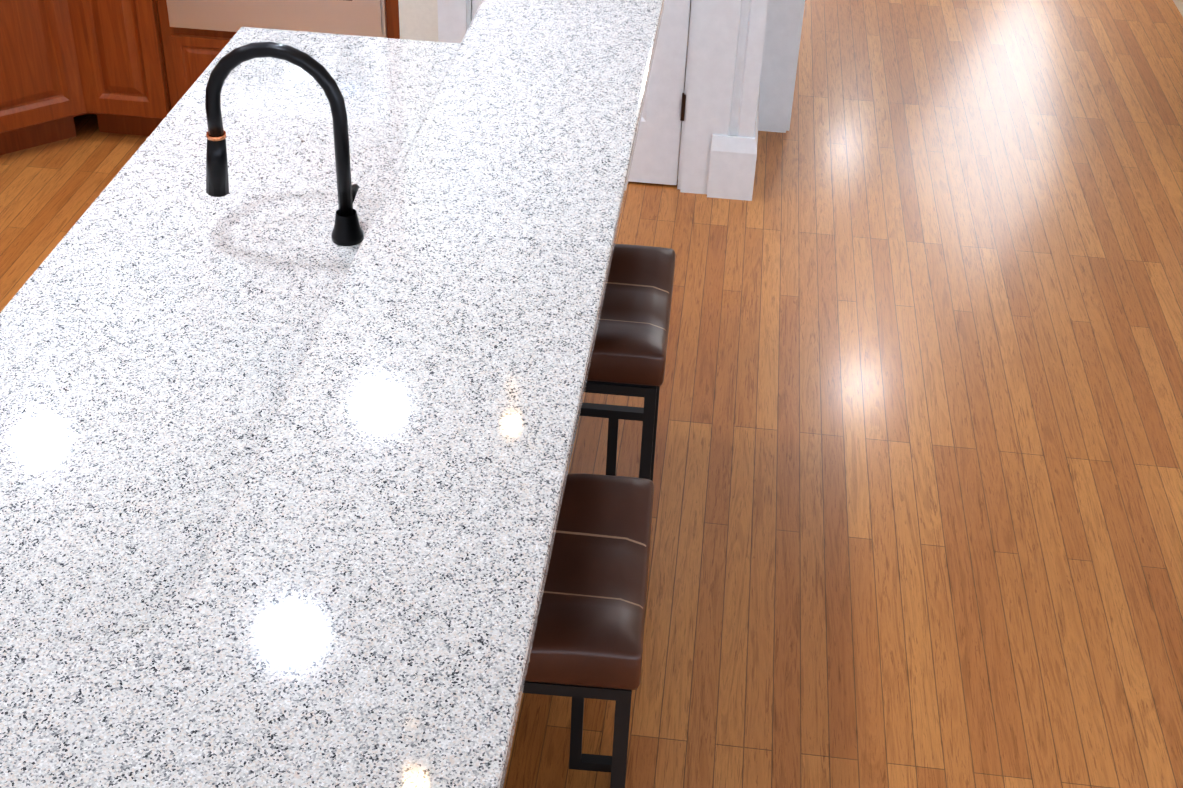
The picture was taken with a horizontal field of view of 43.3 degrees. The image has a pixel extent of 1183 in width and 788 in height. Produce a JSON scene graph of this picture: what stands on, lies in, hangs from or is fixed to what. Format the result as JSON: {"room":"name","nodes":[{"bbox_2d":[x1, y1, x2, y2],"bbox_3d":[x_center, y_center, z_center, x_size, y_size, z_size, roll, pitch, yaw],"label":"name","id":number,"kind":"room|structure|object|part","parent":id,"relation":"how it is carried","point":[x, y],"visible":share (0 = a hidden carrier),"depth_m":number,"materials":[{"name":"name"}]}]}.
{"room":"kitchen","nodes":[
{"label":"kitchen","id":0,"kind":"room"},
{"bbox_2d":[0,0,1182,787],"bbox_3d":[1.770,-1.436,6.256,8.900,0.100,21.500,5,35,4],"label":"floor","id":1,"kind":"structure","parent":0,"point":[918,494],"depth_m":3.94,"materials":[{"name":"brown wood"}]},
{"bbox_2d":[0,0,86,154],"bbox_3d":[-2.139,-1.351,5.033,0.920,0.874,0.927,5,35,4],"label":"base cabinet","id":2,"kind":"object","parent":1,"relation":"on","point":[41,98],"visible":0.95,"depth_m":4.89,"materials":[{"name":"brown wood"}]},
{"bbox_2d":[67,0,170,135],"bbox_3d":[-1.532,-1.375,5.104,0.296,0.874,0.647,5,35,4],"label":"base cabinet","id":3,"kind":"object","parent":1,"relation":"on","point":[121,61],"visible":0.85,"depth_m":4.94,"materials":[{"name":"brown wood"}]},
{"bbox_2d":[0,27,459,641],"bbox_3d":[-0.615,0.140,2.842,0.812,1.030,2.371,5,35,4],"label":"kitchen island","id":4,"kind":"object","parent":1,"relation":"on","point":[162,313],"depth_m":2.50,"materials":[{"name":"white stone"}]},
{"bbox_2d":[205,42,363,245],"bbox_3d":[-0.559,-0.467,2.690,0.291,0.373,0.106,5,35,4],"label":"faucet","id":5,"kind":"object","parent":4,"relation":"on","point":[347,230],"visible":1,"depth_m":2.65,"materials":[{"name":"black metal"}]},
{"bbox_2d":[0,0,663,787],"bbox_3d":[-0.502,-0.233,2.448,1.060,0.040,2.660,5,35,4],"label":"island countertop","id":6,"kind":"structure","parent":4,"relation":"on","point":[360,604],"depth_m":1.90,"materials":[{"name":"stone"}]},
{"bbox_2d":[157,0,399,109],"bbox_3d":[-0.959,-1.980,4.589,0.918,2.496,0.681,5,35,4],"label":"tall cabinet","id":7,"kind":"object","parent":1,"relation":"on","point":[190,54],"depth_m":4.79,"materials":[{"name":"brown wood"}]},
{"bbox_3d":[-1.000,-1.654,4.456,0.718,1.230,0.087,5,35,4],"label":"tall oven cabinet front","id":8,"kind":"part","parent":7,"relation":"part of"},
{"bbox_2d":[523,681,631,787],"bbox_3d":[-0.082,0.581,2.565,0.304,0.660,0.410,5,35,4],"label":"stool","id":9,"kind":"object","parent":1,"relation":"on","point":[615,763],"visible":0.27,"depth_m":2.29,"materials":[{"name":"black metal"}]},
{"bbox_2d":[525,473,653,689],"bbox_3d":[-0.068,0.276,2.354,0.329,0.083,0.435,5,35,4],"label":"seat","id":10,"kind":"object","parent":9,"relation":"on","point":[589,630],"visible":0.52,"depth_m":2.30,"materials":[{"name":"leather"}]},
{"bbox_2d":[580,380,659,481],"bbox_3d":[-0.011,0.128,3.223,0.297,0.660,0.405,5,35,4],"label":"stool","id":11,"kind":"object","parent":1,"relation":"on","point":[647,414],"visible":0.1,"depth_m":2.99,"materials":[{"name":"black metal"}]},
{"bbox_2d":[587,244,675,385],"bbox_3d":[0.002,-0.177,3.011,0.322,0.083,0.430,5,35,4],"label":"seat","id":12,"kind":"object","parent":11,"relation":"on","point":[630,344],"visible":0.38,"depth_m":2.95,"materials":[{"name":"leather"}]},
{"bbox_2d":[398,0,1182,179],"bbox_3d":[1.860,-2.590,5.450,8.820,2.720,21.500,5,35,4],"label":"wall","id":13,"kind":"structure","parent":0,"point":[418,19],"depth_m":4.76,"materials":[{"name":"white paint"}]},
{"bbox_2d":[472,0,690,184],"bbox_3d":[-0.011,-1.740,4.351,0.690,2.427,0.040,5,35,4],"label":"pantry door","id":14,"kind":"structure","parent":13,"relation":"in","point":[655,160],"depth_m":4.84,"materials":[{"name":"white paint"}]},
{"bbox_2d":[437,0,804,200],"bbox_3d":[0.933,-1.870,4.459,2.825,2.600,0.722,5,35,4],"label":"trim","id":15,"kind":"structure","parent":13,"relation":"attached to","point":[741,71],"depth_m":4.82,"materials":[{"name":"white wood"}]}
]}

